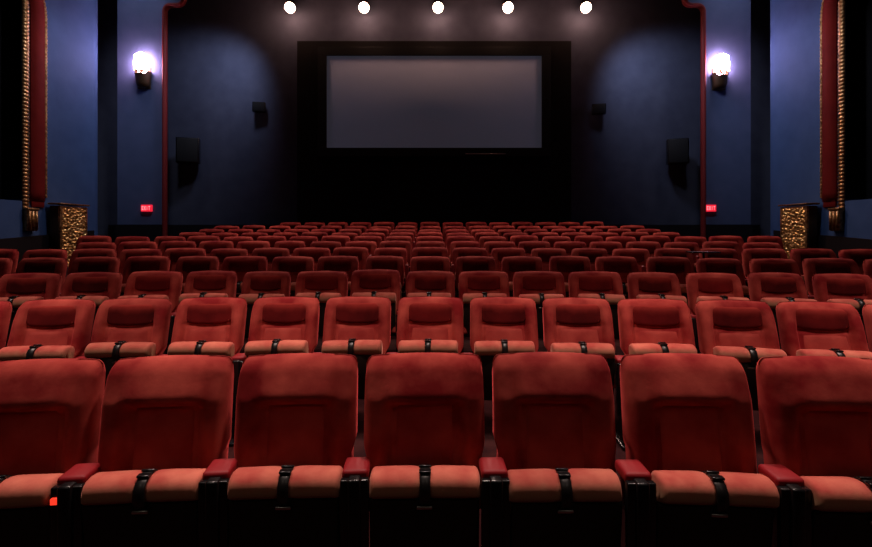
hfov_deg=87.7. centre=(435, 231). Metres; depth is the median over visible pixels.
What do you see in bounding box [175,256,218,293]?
seat
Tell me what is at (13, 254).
seat
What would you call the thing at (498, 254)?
seat
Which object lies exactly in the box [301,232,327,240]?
seat
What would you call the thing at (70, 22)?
wall
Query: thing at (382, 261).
seat
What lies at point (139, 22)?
wall
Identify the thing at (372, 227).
seat
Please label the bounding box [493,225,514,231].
seat
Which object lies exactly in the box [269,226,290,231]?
seat
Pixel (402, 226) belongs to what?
seat
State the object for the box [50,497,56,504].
light
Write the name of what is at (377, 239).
seat
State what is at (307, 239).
seat
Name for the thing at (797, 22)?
wall
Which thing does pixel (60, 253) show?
seat
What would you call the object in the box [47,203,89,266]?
cabinet
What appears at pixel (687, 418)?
seat
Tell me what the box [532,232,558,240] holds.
seat
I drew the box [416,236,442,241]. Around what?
seat
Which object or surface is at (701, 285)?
seat
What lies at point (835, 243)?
baseboard
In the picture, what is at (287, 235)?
seat
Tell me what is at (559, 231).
seat
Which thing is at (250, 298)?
seat cushion
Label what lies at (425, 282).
seat
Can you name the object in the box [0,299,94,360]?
seat
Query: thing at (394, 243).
seat
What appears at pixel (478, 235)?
seat
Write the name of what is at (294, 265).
seat
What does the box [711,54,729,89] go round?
wall sconce
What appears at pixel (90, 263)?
seat
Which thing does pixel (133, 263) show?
seat
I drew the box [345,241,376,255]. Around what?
seat
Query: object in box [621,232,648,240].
seat
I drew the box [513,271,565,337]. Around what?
seat
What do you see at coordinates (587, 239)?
seat
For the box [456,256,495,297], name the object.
seat
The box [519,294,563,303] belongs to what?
seat cushion
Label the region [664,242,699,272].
seat
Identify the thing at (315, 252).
seat
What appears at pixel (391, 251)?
seat
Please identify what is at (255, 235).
seat
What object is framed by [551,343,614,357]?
seat cushion
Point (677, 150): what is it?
wall speaker
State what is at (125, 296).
seat cushion
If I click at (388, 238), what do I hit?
seat
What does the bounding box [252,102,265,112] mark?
wall speaker
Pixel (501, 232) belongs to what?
seat
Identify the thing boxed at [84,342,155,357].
seat cushion
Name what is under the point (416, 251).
seat
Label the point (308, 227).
seat
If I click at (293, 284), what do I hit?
seat cushion
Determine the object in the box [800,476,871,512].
seat cushion
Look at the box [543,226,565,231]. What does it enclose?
seat
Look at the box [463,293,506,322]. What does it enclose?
seat cushion
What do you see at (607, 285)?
seat
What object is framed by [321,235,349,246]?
seat
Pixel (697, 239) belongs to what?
seat
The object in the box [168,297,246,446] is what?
seat
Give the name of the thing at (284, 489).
seat cushion
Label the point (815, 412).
seat
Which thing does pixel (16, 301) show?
seat cushion
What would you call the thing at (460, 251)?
seat
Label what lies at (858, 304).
seat cushion
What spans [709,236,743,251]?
seat
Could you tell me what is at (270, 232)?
seat
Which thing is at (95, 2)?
wall
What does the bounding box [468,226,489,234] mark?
seat
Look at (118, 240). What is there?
seat
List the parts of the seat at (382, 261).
backrest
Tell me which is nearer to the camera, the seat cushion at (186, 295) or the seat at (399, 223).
the seat cushion at (186, 295)
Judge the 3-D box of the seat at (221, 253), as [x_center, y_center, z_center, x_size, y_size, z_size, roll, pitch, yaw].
[-2.784,0.719,6.110,0.569,0.988,0.364,0,0,-6]
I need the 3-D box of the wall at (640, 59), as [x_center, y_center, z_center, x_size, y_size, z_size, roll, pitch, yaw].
[0.000,-3.000,12.700,19.200,9.600,0.200,0,0,0]
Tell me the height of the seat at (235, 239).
0.988 m
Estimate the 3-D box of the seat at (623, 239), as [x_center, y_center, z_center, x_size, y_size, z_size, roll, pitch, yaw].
[3.221,0.568,7.715,0.584,0.992,0.376,0,0,8]
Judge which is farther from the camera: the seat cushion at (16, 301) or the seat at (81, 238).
the seat at (81, 238)
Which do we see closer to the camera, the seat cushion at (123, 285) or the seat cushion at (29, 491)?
the seat cushion at (29, 491)
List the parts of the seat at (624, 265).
backrest, lumbar panel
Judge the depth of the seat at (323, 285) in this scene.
4.59 m
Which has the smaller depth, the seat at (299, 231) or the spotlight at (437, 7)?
the seat at (299, 231)
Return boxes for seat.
[0,249,18,272]
[0,258,12,346]
[0,272,61,343]
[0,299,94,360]
[0,301,11,348]
[0,358,105,546]
[15,257,67,295]
[22,249,66,258]
[55,272,122,340]
[66,248,115,276]
[69,256,119,273]
[75,236,110,249]
[76,242,115,249]
[81,355,237,546]
[84,298,171,390]
[114,236,149,255]
[116,241,156,257]
[118,271,182,353]
[119,248,161,273]
[120,256,169,295]
[154,236,185,248]
[159,241,195,255]
[164,248,205,270]
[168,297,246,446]
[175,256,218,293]
[179,232,205,240]
[179,270,236,302]
[187,235,219,247]
[198,240,233,255]
[199,229,223,235]
[210,248,247,269]
[211,232,237,240]
[214,226,238,232]
[221,256,267,297]
[223,236,252,247]
[227,353,369,546]
[228,229,252,235]
[236,241,269,255]
[238,271,290,337]
[241,232,267,240]
[242,225,264,231]
[245,296,321,356]
[252,248,290,270]
[256,229,280,235]
[257,236,285,247]
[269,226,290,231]
[271,256,318,337]
[273,232,297,240]
[274,241,304,255]
[280,222,300,228]
[284,229,308,235]
[289,236,317,246]
[293,247,329,270]
[294,225,316,231]
[295,270,347,335]
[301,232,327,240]
[304,222,324,228]
[310,241,341,255]
[311,229,335,235]
[317,255,358,295]
[320,225,341,232]
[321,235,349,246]
[322,296,397,398]
[328,222,347,228]
[332,232,357,240]
[333,247,371,269]
[339,229,361,235]
[345,226,366,232]
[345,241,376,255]
[350,222,370,228]
[350,269,399,351]
[354,236,381,247]
[361,232,384,240]
[364,352,509,546]
[365,228,388,237]
[365,255,408,310]
[370,226,390,234]
[373,222,393,232]
[374,247,406,292]
[379,240,410,270]
[385,236,414,265]
[389,232,415,248]
[392,229,415,241]
[395,225,415,230]
[396,296,473,353]
[398,222,416,236]
[406,270,462,352]
[410,256,457,297]
[411,247,447,256]
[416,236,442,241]
[416,241,450,270]
[417,232,442,237]
[419,229,440,231]
[420,222,443,241]
[420,226,440,229]
[443,222,462,237]
[444,226,465,241]
[445,229,467,246]
[446,232,470,247]
[447,235,474,265]
[450,241,479,264]
[452,247,486,292]
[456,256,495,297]
[459,271,509,336]
[466,222,486,229]
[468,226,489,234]
[470,297,537,399]
[471,229,494,236]
[475,232,498,241]
[479,236,505,247]
[484,241,515,255]
[489,222,508,229]
[491,247,525,270]
[492,352,655,546]
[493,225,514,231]
[497,229,521,235]
[502,256,543,340]
[503,232,527,240]
[510,235,537,247]
[512,222,532,229]
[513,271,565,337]
[518,226,540,232]
[518,241,549,255]
[524,229,547,234]
[531,248,566,270]
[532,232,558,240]
[535,222,555,228]
[542,236,570,247]
[542,297,625,450]
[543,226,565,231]
[549,255,590,296]
[551,228,575,235]
[554,241,586,255]
[558,222,579,228]
[561,232,586,240]
[568,226,591,231]
[568,271,624,338]
[571,248,607,270]
[574,235,602,247]
[579,229,602,234]
[583,221,603,228]
[590,241,622,255]
[591,232,618,240]
[594,226,617,231]
[595,256,645,298]
[606,236,635,247]
[607,228,630,235]
[612,248,649,271]
[618,298,696,354]
[620,225,644,231]
[620,353,811,546]
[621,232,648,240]
[626,241,660,256]
[627,272,699,353]
[636,229,660,234]
[640,235,670,247]
[646,256,691,313]
[653,232,679,241]
[654,248,720,272]
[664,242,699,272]
[674,236,706,248]
[686,272,748,314]
[695,299,786,410]
[696,258,749,299]
[699,248,747,285]
[702,241,745,278]
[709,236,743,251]
[741,248,787,278]
[743,242,781,248]
[747,236,783,248]
[747,272,816,344]
[749,258,814,298]
[756,356,871,546]
[776,301,871,358]
[790,248,841,294]
[802,258,869,351]
[812,273,871,347]
[839,249,871,273]
[862,304,871,351]
[863,259,871,278]
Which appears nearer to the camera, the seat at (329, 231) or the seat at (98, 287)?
the seat at (98, 287)
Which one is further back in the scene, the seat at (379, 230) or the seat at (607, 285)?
the seat at (379, 230)
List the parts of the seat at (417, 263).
backrest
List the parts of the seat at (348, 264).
backrest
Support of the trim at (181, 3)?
attached to the wall at (139, 22)
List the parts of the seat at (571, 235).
backrest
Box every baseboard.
[0,230,93,265]
[108,225,759,241]
[116,225,161,241]
[706,225,751,242]
[773,230,871,257]
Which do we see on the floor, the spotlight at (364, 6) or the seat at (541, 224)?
the seat at (541, 224)
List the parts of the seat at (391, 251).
backrest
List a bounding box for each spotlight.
[285,0,295,12]
[359,0,368,12]
[433,0,442,12]
[503,0,512,12]
[580,0,590,12]
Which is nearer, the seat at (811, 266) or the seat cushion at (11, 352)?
the seat cushion at (11, 352)
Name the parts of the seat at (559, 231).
backrest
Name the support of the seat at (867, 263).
on the floor
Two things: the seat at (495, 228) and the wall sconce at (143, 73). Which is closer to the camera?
the seat at (495, 228)
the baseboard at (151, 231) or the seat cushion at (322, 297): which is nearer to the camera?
the seat cushion at (322, 297)
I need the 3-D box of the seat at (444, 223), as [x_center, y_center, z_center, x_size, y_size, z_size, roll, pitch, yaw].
[0.447,0.257,10.841,0.593,0.998,0.379,0,0,1]
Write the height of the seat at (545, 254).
0.993 m
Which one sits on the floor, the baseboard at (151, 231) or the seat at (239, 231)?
the seat at (239, 231)
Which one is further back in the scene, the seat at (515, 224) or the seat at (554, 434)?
the seat at (515, 224)
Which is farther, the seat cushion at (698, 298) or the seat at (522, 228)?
the seat at (522, 228)
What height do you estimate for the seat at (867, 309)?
0.999 m
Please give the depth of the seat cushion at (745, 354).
3.07 m
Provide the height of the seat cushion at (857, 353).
0.376 m
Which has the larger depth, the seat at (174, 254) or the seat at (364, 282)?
the seat at (174, 254)
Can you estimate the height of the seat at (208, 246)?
1.007 m
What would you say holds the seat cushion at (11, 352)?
on the seat at (43, 328)
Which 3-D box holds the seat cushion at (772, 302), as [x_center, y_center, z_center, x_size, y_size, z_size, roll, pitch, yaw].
[3.209,0.788,4.129,0.428,0.376,0.134,1,0,10]
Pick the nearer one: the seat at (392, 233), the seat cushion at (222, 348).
the seat cushion at (222, 348)
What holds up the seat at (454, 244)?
on the floor
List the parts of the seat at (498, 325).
backrest, lumbar panel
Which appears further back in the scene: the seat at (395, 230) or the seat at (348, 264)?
the seat at (395, 230)
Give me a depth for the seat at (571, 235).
8.62 m
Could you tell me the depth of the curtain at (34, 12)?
9.29 m
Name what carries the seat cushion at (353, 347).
on the seat at (358, 326)
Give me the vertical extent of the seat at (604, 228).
0.987 m
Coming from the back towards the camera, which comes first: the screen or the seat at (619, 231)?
the screen
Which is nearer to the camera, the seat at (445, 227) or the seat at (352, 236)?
the seat at (352, 236)
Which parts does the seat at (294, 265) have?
backrest, lumbar panel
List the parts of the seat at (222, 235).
backrest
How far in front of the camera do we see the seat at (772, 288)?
4.27 m
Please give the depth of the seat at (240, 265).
5.37 m
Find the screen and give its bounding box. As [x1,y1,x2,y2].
[318,47,549,156]
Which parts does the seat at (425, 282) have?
backrest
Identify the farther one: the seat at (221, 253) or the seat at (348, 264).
the seat at (221, 253)
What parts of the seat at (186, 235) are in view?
backrest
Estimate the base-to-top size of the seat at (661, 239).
1.008 m
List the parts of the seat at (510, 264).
backrest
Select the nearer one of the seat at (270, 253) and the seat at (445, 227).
the seat at (270, 253)
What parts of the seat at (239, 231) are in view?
backrest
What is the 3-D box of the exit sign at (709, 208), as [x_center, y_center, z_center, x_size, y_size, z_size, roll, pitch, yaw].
[6.991,-0.608,11.567,0.270,0.170,0.066,0,0,0]
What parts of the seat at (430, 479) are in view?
latch plate, backrest, lumbar panel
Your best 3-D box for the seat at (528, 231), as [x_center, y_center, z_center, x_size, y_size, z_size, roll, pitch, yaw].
[2.110,0.434,9.291,0.584,0.998,0.367,0,0,4]
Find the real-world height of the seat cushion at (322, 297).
0.376 m
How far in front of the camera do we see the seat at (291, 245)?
7.11 m
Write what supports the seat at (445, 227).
on the floor
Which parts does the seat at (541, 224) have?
backrest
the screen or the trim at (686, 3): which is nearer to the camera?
the trim at (686, 3)
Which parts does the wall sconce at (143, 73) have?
lamp shade, plate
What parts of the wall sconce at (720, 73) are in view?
plate, lamp shade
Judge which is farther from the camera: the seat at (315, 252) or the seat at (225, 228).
the seat at (225, 228)
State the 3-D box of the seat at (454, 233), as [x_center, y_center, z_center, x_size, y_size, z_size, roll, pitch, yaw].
[0.482,0.504,8.693,0.580,0.992,0.385,0,0,1]
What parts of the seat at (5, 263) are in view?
backrest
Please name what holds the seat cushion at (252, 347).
on the seat at (280, 324)
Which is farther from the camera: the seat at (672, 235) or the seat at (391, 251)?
the seat at (672, 235)
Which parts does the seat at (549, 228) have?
backrest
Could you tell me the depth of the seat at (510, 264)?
5.40 m
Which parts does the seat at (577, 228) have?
backrest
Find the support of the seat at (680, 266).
on the floor
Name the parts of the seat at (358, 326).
backrest, lumbar panel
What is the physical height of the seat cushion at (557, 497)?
0.410 m
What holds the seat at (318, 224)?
on the floor
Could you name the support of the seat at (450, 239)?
on the floor
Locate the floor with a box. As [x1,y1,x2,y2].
[65,267,781,546]
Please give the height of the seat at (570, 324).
0.999 m
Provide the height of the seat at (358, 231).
1.001 m
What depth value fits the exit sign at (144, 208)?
11.54 m
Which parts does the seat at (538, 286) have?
backrest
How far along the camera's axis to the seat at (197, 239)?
7.71 m
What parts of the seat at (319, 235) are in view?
backrest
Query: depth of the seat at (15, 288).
4.31 m
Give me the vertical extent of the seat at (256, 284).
0.993 m
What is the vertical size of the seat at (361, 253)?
1.008 m
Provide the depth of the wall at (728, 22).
11.60 m
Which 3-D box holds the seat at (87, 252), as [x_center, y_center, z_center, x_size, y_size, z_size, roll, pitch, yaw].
[-4.416,0.715,5.846,0.584,1.000,0.374,0,0,-12]
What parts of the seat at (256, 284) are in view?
backrest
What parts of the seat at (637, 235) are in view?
backrest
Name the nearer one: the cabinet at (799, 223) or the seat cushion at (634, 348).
the seat cushion at (634, 348)
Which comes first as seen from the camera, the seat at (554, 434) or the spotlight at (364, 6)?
the seat at (554, 434)
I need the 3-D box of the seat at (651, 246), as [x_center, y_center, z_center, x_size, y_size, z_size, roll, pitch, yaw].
[3.230,0.640,6.899,0.602,0.998,0.363,0,0,8]
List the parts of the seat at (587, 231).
backrest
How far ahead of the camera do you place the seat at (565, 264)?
5.34 m
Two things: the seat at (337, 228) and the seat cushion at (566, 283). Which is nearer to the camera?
the seat cushion at (566, 283)
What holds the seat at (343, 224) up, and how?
on the floor
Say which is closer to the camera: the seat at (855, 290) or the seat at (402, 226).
the seat at (855, 290)
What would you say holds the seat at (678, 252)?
on the floor
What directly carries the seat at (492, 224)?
on the floor
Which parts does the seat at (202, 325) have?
lumbar panel, backrest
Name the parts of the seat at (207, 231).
backrest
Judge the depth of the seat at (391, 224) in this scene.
10.89 m
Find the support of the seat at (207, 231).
on the floor
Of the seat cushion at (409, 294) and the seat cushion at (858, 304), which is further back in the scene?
the seat cushion at (409, 294)
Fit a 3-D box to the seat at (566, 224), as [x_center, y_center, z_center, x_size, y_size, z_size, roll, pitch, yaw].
[3.184,0.259,10.639,0.602,0.994,0.377,0,0,8]
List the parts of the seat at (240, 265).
lumbar panel, backrest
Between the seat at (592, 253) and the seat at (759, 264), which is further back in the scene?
the seat at (592, 253)
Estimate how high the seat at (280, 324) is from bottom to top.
0.998 m
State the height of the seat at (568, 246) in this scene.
0.989 m
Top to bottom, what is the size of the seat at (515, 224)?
0.996 m
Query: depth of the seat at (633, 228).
9.79 m
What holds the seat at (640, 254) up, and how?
on the floor
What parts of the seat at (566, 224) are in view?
backrest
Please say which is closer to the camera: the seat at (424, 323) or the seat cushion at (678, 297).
the seat at (424, 323)
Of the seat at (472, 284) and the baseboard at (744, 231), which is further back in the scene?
the baseboard at (744, 231)
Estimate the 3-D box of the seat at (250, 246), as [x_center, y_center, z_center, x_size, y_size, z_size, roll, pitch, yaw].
[-2.801,0.638,6.990,0.591,1.002,0.380,0,0,-6]
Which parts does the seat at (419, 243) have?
backrest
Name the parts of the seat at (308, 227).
backrest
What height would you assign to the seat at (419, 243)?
0.992 m
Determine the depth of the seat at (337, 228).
10.10 m
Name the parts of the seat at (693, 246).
backrest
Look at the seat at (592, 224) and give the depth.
10.64 m
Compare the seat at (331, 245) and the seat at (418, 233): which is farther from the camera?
the seat at (418, 233)
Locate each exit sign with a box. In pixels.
[141,205,152,211]
[706,205,715,211]
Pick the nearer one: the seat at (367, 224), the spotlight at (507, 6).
the seat at (367, 224)
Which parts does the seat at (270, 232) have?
backrest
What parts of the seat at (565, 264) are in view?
lumbar panel, backrest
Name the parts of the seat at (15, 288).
backrest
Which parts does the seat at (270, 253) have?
backrest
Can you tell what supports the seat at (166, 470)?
on the floor
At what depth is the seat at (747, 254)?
5.93 m
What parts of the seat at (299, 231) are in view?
backrest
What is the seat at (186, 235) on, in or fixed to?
on the floor
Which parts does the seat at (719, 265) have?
backrest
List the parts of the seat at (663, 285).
backrest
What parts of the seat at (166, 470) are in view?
latch plate, lumbar panel, backrest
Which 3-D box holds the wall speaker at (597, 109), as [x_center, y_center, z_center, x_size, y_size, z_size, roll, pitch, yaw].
[4.461,-3.354,12.457,0.360,0.280,0.270,0,0,11]
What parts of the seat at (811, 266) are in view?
backrest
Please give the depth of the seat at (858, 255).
5.68 m
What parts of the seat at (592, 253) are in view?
backrest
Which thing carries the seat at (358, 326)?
on the floor
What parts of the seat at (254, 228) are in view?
backrest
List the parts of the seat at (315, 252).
backrest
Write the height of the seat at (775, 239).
1.003 m
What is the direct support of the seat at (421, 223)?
on the floor
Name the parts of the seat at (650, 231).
backrest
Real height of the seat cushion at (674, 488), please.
0.410 m
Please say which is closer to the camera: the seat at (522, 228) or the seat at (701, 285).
the seat at (701, 285)
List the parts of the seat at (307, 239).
backrest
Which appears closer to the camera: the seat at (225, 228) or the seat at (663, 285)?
the seat at (663, 285)
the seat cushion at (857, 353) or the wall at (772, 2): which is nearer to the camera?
the seat cushion at (857, 353)
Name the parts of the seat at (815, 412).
backrest, lumbar panel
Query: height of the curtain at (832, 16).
5.820 m
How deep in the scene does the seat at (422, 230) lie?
9.48 m
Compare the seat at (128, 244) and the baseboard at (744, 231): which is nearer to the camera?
the seat at (128, 244)
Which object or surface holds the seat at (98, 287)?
on the floor
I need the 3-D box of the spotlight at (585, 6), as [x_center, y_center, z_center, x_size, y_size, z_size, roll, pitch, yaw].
[4.014,-6.066,12.309,0.270,0.385,0.588,0,0,0]
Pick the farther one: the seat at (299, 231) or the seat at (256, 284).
the seat at (299, 231)
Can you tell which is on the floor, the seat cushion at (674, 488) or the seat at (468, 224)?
the seat at (468, 224)
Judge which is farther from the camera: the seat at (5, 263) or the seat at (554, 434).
the seat at (5, 263)
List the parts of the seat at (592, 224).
backrest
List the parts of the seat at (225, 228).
backrest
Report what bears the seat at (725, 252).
on the floor
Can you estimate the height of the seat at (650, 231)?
0.991 m
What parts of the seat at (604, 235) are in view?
backrest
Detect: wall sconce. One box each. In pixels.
[133,52,151,88]
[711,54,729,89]
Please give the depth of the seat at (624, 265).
5.30 m
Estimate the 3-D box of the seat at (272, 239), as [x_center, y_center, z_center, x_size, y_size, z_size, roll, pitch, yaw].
[-2.811,0.563,7.799,0.586,1.002,0.386,0,0,-7]
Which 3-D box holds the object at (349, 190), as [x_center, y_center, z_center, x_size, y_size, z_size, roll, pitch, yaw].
[-0.050,-1.850,12.550,7.550,6.820,0.100,0,0,0]
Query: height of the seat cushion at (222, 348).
0.376 m
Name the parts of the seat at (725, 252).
backrest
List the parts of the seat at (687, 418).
backrest, lumbar panel, latch plate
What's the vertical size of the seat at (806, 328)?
0.999 m
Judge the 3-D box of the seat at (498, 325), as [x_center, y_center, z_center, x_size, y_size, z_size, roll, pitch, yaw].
[0.544,0.997,3.342,0.593,1.000,0.372,0,0,3]
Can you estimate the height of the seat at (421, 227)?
0.996 m
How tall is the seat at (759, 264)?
0.994 m
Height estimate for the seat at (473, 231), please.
0.995 m
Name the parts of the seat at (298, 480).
latch plate, lumbar panel, backrest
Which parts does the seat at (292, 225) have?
backrest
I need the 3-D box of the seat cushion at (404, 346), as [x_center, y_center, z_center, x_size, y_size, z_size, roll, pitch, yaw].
[-0.054,0.970,3.288,0.428,0.376,0.134,-1,0,2]
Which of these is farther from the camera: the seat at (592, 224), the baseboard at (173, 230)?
the baseboard at (173, 230)
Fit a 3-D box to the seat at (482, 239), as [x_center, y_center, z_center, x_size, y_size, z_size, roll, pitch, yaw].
[1.040,0.567,7.909,0.578,0.993,0.358,0,0,3]
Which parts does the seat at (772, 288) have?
backrest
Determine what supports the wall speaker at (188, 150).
attached to the wall at (640, 59)
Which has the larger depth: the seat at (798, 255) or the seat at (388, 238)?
the seat at (388, 238)
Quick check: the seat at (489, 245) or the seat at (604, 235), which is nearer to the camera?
the seat at (489, 245)
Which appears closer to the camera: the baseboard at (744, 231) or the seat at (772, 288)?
the seat at (772, 288)
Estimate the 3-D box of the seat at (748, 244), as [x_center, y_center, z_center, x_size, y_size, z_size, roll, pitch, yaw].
[4.855,0.644,6.610,0.581,0.989,0.372,0,0,12]
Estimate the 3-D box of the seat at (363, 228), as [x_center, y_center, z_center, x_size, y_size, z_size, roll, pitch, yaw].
[-1.737,0.357,10.037,0.585,0.997,0.357,0,0,-4]
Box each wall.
[0,0,92,238]
[93,0,97,235]
[98,0,769,235]
[117,0,179,224]
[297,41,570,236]
[688,0,750,224]
[770,0,774,235]
[775,0,871,238]
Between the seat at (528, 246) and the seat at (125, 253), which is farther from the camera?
the seat at (528, 246)
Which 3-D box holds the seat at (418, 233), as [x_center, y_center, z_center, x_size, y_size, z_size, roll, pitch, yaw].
[-0.076,0.497,8.693,0.580,1.006,0.368,0,0,0]
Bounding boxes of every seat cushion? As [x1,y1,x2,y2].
[0,296,43,307]
[0,345,74,360]
[0,473,63,508]
[55,296,108,305]
[81,468,205,505]
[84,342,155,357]
[118,295,168,298]
[121,284,125,292]
[168,341,234,356]
[179,293,227,302]
[227,465,342,514]
[238,294,284,303]
[245,340,308,355]
[290,282,295,290]
[296,293,340,302]
[322,340,382,354]
[352,292,395,312]
[369,465,479,546]
[398,340,457,352]
[407,292,450,296]
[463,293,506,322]
[474,341,534,355]
[508,468,621,527]
[509,282,512,290]
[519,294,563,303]
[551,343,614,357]
[564,282,568,290]
[578,294,624,304]
[629,343,696,353]
[636,295,686,302]
[651,470,779,507]
[680,284,686,292]
[696,296,748,302]
[713,346,786,362]
[742,285,748,294]
[761,298,816,308]
[796,349,871,358]
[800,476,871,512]
[827,299,871,310]
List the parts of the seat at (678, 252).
backrest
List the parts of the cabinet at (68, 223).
corner post, corner post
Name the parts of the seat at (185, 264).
backrest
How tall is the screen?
2.993 m
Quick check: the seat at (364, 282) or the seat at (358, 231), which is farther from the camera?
the seat at (358, 231)
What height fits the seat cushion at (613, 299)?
0.376 m
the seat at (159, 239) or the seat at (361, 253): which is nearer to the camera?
the seat at (361, 253)
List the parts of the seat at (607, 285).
backrest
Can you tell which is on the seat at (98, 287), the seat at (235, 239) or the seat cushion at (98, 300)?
the seat cushion at (98, 300)
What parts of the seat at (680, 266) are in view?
backrest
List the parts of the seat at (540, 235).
backrest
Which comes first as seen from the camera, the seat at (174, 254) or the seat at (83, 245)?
the seat at (174, 254)
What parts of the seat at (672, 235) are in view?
backrest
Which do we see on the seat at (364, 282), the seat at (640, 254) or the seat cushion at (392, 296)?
the seat cushion at (392, 296)
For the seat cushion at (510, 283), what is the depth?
5.22 m
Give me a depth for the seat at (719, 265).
5.12 m
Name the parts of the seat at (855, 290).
backrest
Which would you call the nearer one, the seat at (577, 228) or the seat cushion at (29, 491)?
the seat cushion at (29, 491)
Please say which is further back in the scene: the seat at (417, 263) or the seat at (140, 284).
the seat at (417, 263)
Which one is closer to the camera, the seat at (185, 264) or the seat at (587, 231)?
the seat at (185, 264)
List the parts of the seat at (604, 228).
backrest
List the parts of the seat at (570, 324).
backrest, lumbar panel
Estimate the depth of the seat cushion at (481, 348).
3.21 m
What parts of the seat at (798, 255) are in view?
backrest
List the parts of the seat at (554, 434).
backrest, lumbar panel, latch plate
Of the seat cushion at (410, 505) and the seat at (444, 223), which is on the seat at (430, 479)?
the seat cushion at (410, 505)
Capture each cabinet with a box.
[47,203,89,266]
[778,203,819,258]
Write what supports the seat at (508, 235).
on the floor
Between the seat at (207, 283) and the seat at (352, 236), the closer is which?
the seat at (207, 283)
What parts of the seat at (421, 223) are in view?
backrest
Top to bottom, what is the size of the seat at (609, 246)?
0.994 m
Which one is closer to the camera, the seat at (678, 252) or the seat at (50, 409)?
the seat at (50, 409)
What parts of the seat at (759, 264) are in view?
backrest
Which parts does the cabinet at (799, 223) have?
corner post, corner post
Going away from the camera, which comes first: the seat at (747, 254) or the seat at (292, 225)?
the seat at (747, 254)
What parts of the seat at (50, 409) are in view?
lumbar panel, backrest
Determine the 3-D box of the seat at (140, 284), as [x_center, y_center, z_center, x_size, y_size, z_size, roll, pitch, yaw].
[-2.765,0.889,4.432,0.597,1.000,0.384,0,0,-6]
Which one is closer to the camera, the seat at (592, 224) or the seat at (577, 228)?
the seat at (577, 228)
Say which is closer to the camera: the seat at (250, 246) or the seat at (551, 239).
the seat at (250, 246)
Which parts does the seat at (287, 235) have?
backrest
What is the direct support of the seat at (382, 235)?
on the floor
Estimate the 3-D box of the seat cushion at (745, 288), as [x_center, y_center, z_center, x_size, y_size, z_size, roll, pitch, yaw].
[3.188,0.772,4.992,0.428,0.376,0.134,-1,0,10]
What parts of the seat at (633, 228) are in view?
backrest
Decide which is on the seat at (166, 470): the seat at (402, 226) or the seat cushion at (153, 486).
the seat cushion at (153, 486)
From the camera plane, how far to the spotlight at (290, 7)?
12.08 m
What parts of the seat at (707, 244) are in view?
backrest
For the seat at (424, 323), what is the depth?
3.41 m
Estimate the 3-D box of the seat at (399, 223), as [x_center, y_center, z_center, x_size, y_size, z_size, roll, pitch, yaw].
[-0.645,0.258,10.847,0.580,0.995,0.389,0,0,-1]
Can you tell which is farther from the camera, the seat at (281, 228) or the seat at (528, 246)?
the seat at (281, 228)
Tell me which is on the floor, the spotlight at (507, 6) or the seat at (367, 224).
the seat at (367, 224)
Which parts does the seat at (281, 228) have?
backrest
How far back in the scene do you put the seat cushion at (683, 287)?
5.01 m
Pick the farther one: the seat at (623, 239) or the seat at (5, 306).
the seat at (623, 239)
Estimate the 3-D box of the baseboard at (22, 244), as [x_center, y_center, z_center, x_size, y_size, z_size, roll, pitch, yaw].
[-8.230,0.880,4.005,0.040,1.840,13.810,0,0,0]
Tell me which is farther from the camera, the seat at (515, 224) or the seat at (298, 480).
the seat at (515, 224)
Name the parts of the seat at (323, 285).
backrest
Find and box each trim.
[162,0,186,235]
[681,0,705,237]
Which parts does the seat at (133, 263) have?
backrest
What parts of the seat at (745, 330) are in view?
backrest, lumbar panel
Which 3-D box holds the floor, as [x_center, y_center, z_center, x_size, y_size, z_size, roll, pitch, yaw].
[0.000,1.315,5.100,19.248,1.117,16.200,0,0,0]
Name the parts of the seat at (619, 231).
backrest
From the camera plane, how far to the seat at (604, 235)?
8.56 m
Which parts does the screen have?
rail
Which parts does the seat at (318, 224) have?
backrest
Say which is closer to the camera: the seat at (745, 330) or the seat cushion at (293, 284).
the seat at (745, 330)
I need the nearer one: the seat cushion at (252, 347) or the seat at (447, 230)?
the seat cushion at (252, 347)
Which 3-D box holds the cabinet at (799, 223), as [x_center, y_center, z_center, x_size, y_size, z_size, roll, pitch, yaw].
[7.960,0.069,9.980,0.300,1.374,0.800,0,0,0]
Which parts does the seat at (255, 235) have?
backrest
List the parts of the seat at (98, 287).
backrest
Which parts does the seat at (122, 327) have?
lumbar panel, backrest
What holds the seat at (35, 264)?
on the floor
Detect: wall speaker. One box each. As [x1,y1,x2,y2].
[176,137,200,163]
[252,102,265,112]
[592,103,605,114]
[666,138,688,164]
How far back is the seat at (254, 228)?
9.88 m
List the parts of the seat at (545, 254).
lumbar panel, backrest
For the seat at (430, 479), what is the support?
on the floor
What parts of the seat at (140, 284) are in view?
backrest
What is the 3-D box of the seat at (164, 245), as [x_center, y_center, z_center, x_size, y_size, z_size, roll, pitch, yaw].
[-3.885,0.635,6.823,0.581,1.007,0.352,0,0,-10]
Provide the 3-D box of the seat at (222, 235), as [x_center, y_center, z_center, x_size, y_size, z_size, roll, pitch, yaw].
[-3.906,0.504,8.399,0.578,0.991,0.365,0,0,-9]
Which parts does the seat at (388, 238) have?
backrest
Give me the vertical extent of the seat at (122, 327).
1.002 m
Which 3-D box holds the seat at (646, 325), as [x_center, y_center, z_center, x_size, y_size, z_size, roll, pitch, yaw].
[1.639,0.996,3.248,0.591,1.002,0.361,0,0,6]
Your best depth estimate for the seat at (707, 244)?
6.80 m

